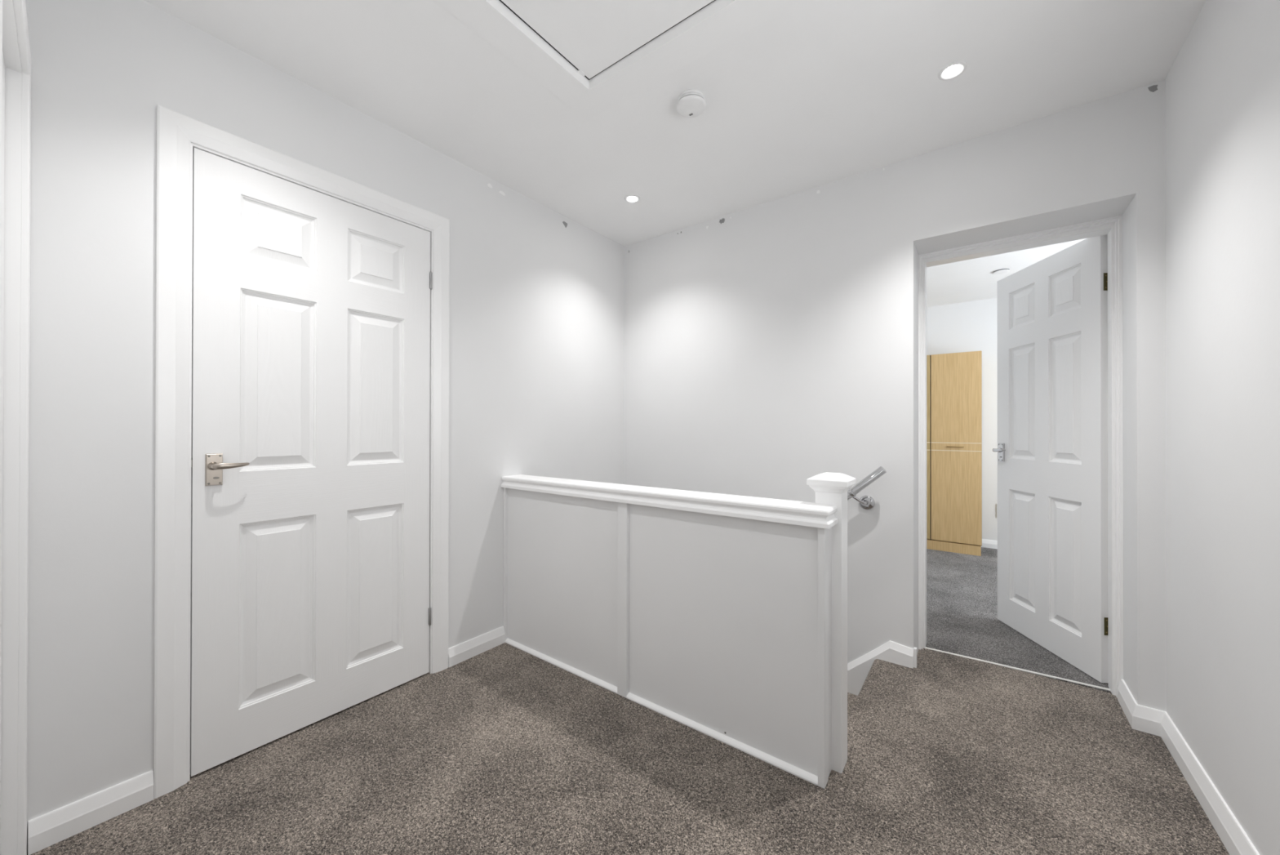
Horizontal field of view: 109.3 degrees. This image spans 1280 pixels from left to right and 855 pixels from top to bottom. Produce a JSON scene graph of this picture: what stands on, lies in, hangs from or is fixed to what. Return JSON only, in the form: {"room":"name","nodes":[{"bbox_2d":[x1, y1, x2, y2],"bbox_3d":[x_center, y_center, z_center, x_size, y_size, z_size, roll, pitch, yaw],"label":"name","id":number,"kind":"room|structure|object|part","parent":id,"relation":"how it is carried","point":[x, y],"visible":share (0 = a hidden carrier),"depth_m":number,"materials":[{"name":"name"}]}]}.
{"room":"stair landing","nodes":[
{"label":"stair landing","id":0,"kind":"room"},
{"bbox_2d":[25,0,624,852],"bbox_3d":[-0.876,1.274,2.219,0.121,5.061,3.100,0,0,37],"label":"wall","id":1,"kind":"structure","parent":0,"point":[536,294],"depth_m":1.34,"materials":[{"name":"paint"}]},
{"bbox_2d":[27,768,153,854],"bbox_3d":[-1.513,1.060,1.261,0.017,0.081,0.222,0,0,37],"label":"baseboard","id":2,"kind":"structure","parent":1,"relation":"attached to","point":[46,829],"depth_m":1.25,"materials":[{"name":"paint"}]},
{"bbox_2d":[153,104,449,798],"bbox_3d":[-1.212,0.070,1.760,0.134,2.064,0.930,0,0,37],"label":"trim","id":3,"kind":"structure","parent":1,"relation":"attached to","point":[178,134],"depth_m":1.40,"materials":[{"name":"paint"}]},
{"bbox_2d":[190,147,432,776],"bbox_3d":[-1.166,0.108,1.727,0.087,1.973,0.776,0,0,37],"label":"door","id":4,"kind":"structure","parent":1,"relation":"in","point":[311,308],"depth_m":1.65,"materials":[{"name":"white wood"}]},
{"bbox_3d":[-1.371,0.135,1.462,0.010,0.102,0.041,0,0,37],"label":"handle","id":5,"kind":"part","parent":4,"relation":"part of","materials":[{"name":"silver metal"}]},
{"bbox_3d":[-1.331,0.123,1.472,0.043,0.025,0.098,0,0,37],"label":"lever","id":6,"kind":"part","parent":4,"relation":"part of","materials":[{"name":"silver metal"}]},
{"bbox_2d":[448,626,505,666],"bbox_3d":[-0.790,1.064,2.220,0.017,0.081,0.315,0,0,37],"label":"baseboard","id":7,"kind":"structure","parent":1,"relation":"attached to","point":[458,653],"depth_m":2.20,"materials":[{"name":"paint"}]},
{"bbox_2d":[26,546,1229,854],"bbox_3d":[1.151,1.232,2.089,3.876,0.250,5.930,0,0,37],"label":"floor","id":8,"kind":"structure","parent":0,"point":[504,748],"depth_m":1.43,"materials":[{"name":"carpet"}]},
{"bbox_2d":[501,471,855,788],"bbox_3d":[0.004,0.778,1.926,1.638,1.253,0.214,0,0,37],"label":"balustrade","id":9,"kind":"object","parent":8,"relation":"on","point":[722,616],"visible":0.94,"depth_m":1.66,"materials":[{"name":"paint"}]},
{"bbox_3d":[-0.032,0.279,1.905,1.606,0.056,0.135,0,0,37],"label":"cap rail","id":10,"kind":"part","parent":9,"relation":"part of","materials":[{"name":"paint"}]},
{"bbox_3d":[0.635,0.803,1.507,0.083,1.202,0.082,0,0,37],"label":"newel post","id":11,"kind":"part","parent":9,"relation":"part of","materials":[{"name":"paint"}]},
{"bbox_2d":[926,351,982,555],"bbox_3d":[2.752,0.225,4.321,0.800,1.782,0.414,0,0,37],"label":"wardrobe","id":12,"kind":"object","parent":8,"relation":"on","point":[953,380],"visible":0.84,"depth_m":4.06,"materials":[{"name":"brown wood"}]},
{"bbox_3d":[2.500,0.172,4.299,0.419,0.063,0.018,0,0,37],"label":"drawer","id":13,"kind":"part","parent":12,"relation":"part of","materials":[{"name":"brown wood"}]},
{"bbox_3d":[2.501,-0.266,4.301,0.419,0.800,0.018,0,0,37],"label":"door","id":14,"kind":"part","parent":12,"relation":"part of","materials":[{"name":"brown wood"}]},
{"bbox_3d":[2.499,0.618,4.298,0.419,0.813,0.018,0,0,37],"label":"door","id":15,"kind":"part","parent":12,"relation":"part of","materials":[{"name":"brown wood"}]},
{"bbox_3d":[2.805,0.172,4.042,0.130,0.010,0.032,0,0,37],"label":"pull handle","id":16,"kind":"part","parent":12,"relation":"part of","materials":[{"name":"beige wood"}]},
{"bbox_3d":[2.821,-0.266,4.059,0.370,0.800,0.018,0,0,37],"label":"door","id":17,"kind":"part","parent":12,"relation":"part of","materials":[{"name":"brown wood"}]},
{"bbox_3d":[2.821,0.172,4.058,0.370,0.063,0.018,0,0,37],"label":"drawer","id":18,"kind":"part","parent":12,"relation":"part of","materials":[{"name":"brown wood"}]},
{"bbox_3d":[2.820,0.617,4.056,0.370,0.813,0.018,0,0,37],"label":"door","id":19,"kind":"part","parent":12,"relation":"part of","materials":[{"name":"brown wood"}]},
{"bbox_2d":[925,646,1110,690],"bbox_3d":[1.709,1.107,2.099,0.688,0.006,0.010,0,0,34],"label":"trim","id":20,"kind":"structure","parent":8,"relation":"on","point":[1002,664],"depth_m":2.07,"materials":[{"name":"metal"}]},
{"bbox_2d":[143,0,1206,246],"bbox_3d":[0.145,-1.308,1.398,2.744,0.100,3.200,0,0,37],"label":"ceiling","id":21,"kind":"structure","parent":0,"point":[817,93],"depth_m":1.67,"materials":[{"name":"paint"}]},
{"bbox_2d":[435,0,802,119],"bbox_3d":[-0.137,-1.306,1.174,0.940,0.103,0.994,0,0,37],"label":"hatch","id":22,"kind":"object","parent":21,"relation":"attached to","point":[593,55],"visible":1,"depth_m":1.47,"materials":[{"name":"paint"}]},
{"bbox_3d":[-0.136,-1.291,1.172,0.692,0.004,0.748,0,0,37],"label":"panel","id":23,"kind":"part","parent":22,"relation":"part of","materials":[{"name":"paint"}]},
{"bbox_2d":[624,194,639,203],"bbox_3d":[-0.042,-1.252,2.489,0.085,0.006,0.085,0,0,37],"label":"recessed light","id":24,"kind":"object","parent":21,"relation":"in","point":[632,198],"visible":1,"depth_m":2.49,"materials":[{"name":"white plastic"}]},
{"bbox_2d":[675,88,706,117],"bbox_3d":[0.196,-1.236,1.737,0.114,0.040,0.114,0,0,37],"label":"smoke detector","id":25,"kind":"object","parent":21,"relation":"attached to","point":[691,103],"visible":1,"depth_m":1.71,"materials":[{"name":"white plastic"}]},
{"bbox_2d":[937,60,967,80],"bbox_3d":[1.099,-1.253,1.598,0.085,0.006,0.085,0,0,37],"label":"recessed light","id":26,"kind":"object","parent":21,"relation":"in","point":[952,70],"visible":1,"depth_m":1.60,"materials":[{"name":"white plastic"}]},
{"bbox_2d":[847,692,857,717],"bbox_3d":[0.247,2.126,2.297,1.580,1.630,0.862,0,0,37],"label":"stair","id":27,"kind":"structure","parent":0,"point":[851,698],"depth_m":2.18,"materials":[{"name":"carpet"}]},
{"bbox_2d":[623,80,1166,711],"bbox_3d":[1.044,1.278,2.489,2.624,5.061,0.359,0,0,37],"label":"wall","id":28,"kind":"structure","parent":0,"point":[771,347],"depth_m":2.23,"materials":[{"name":"paint"}]},
{"bbox_2d":[847,466,886,509],"bbox_3d":[0.594,0.799,2.548,1.409,1.235,0.093,0,0,37],"label":"stair handrail","id":29,"kind":"object","parent":28,"relation":"attached to","point":[866,502],"visible":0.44,"depth_m":2.17,"materials":[{"name":"silver metal"}]},
{"bbox_3d":[1.064,0.349,2.195,0.091,0.055,0.030,0,0,-11],"label":"arm","id":30,"kind":"part","parent":29,"relation":"part of","materials":[{"name":"silver metal"}]},
{"bbox_2d":[847,640,916,695],"bbox_3d":[0.581,1.896,2.611,1.733,1.767,0.035,0,0,37],"label":"baseboard","id":31,"kind":"structure","parent":28,"relation":"attached to","point":[858,669],"depth_m":2.18,"materials":[{"name":"paint"}]},
{"bbox_2d":[918,214,1123,697],"bbox_3d":[1.726,0.094,2.123,0.835,2.027,0.159,0,0,37],"label":"trim","id":32,"kind":"structure","parent":28,"relation":"attached to","point":[1111,226],"depth_m":1.92,"materials":[{"name":"paint"}]},
{"bbox_2d":[992,234,1108,683],"bbox_3d":[2.028,0.129,2.294,0.095,1.952,0.672,0,0,6],"label":"door","id":33,"kind":"structure","parent":28,"relation":"in","point":[1052,448],"depth_m":2.19,"materials":[{"name":"white wood"}]},
{"bbox_3d":[2.029,0.129,2.557,0.043,0.025,0.098,0,0,6],"label":"lever","id":34,"kind":"part","parent":33,"relation":"part of","materials":[{"name":"silver metal"}]},
{"bbox_3d":[2.058,0.141,2.586,0.010,0.102,0.041,0,0,6],"label":"handle","id":35,"kind":"part","parent":33,"relation":"part of","materials":[{"name":"silver metal"}]},
{"bbox_2d":[926,297,997,540],"bbox_3d":[3.455,-0.041,4.133,2.850,2.715,0.100,0,0,37],"label":"wall","id":36,"kind":"structure","parent":0,"point":[969,326],"depth_m":4.25,"materials":[{"name":"paint"}]},
{"bbox_2d":[981,538,997,548],"bbox_3d":[3.418,1.080,4.083,2.650,0.073,0.017,0,0,37],"label":"baseboard","id":37,"kind":"structure","parent":36,"relation":"attached to","point":[992,544],"depth_m":4.21,"materials":[{"name":"paint"}]},
{"bbox_2d":[926,238,1085,306],"bbox_3d":[2.696,-1.252,3.126,2.850,0.100,2.630,0,0,37],"label":"ceiling","id":38,"kind":"structure","parent":0,"point":[973,279],"depth_m":3.57,"materials":[{"name":"paint"}]},
{"bbox_2d":[992,268,1009,274],"bbox_3d":[2.772,-1.196,3.485,0.102,0.011,0.102,0,0,37],"label":"ceiling fitting","id":39,"kind":"object","parent":38,"relation":"attached to","point":[1002,270],"visible":1,"depth_m":3.47,"materials":[{"name":"white plastic"}]},
{"bbox_2d":[1164,0,1279,854],"bbox_3d":[1.114,0.046,0.502,0.120,2.611,2.742,0,0,37],"label":"wall","id":40,"kind":"structure","parent":0,"point":[1222,86],"depth_m":1.22,"materials":[{"name":"paint"}]},
{"bbox_2d":[1117,678,1259,854],"bbox_3d":[1.177,1.059,0.756,0.088,0.088,2.672,0,0,37],"label":"baseboard","id":41,"kind":"structure","parent":40,"relation":"attached to","point":[1150,720],"depth_m":1.40,"materials":[{"name":"paint"}]},
{"bbox_3d":[-0.643,-0.077,0.348,2.612,2.371,0.169,0,0,37],"label":"wall","id":42,"kind":"structure","parent":0,"visible":0},
{"bbox_2d":[0,53,4,854],"bbox_3d":[-1.265,0.107,0.856,0.752,1.972,0.035,0,0,38],"label":"door","id":43,"kind":"structure","parent":42,"relation":"in","point":[3,63],"depth_m":1.08,"materials":[{"name":"white wood"}]},
{"bbox_2d":[0,0,31,854],"bbox_3d":[-1.269,0.074,0.851,0.900,2.050,0.120,0,0,38],"label":"trim","id":44,"kind":"structure","parent":42,"relation":"attached to","point":[15,46],"depth_m":1.12,"materials":[{"name":"paint"}]}
]}

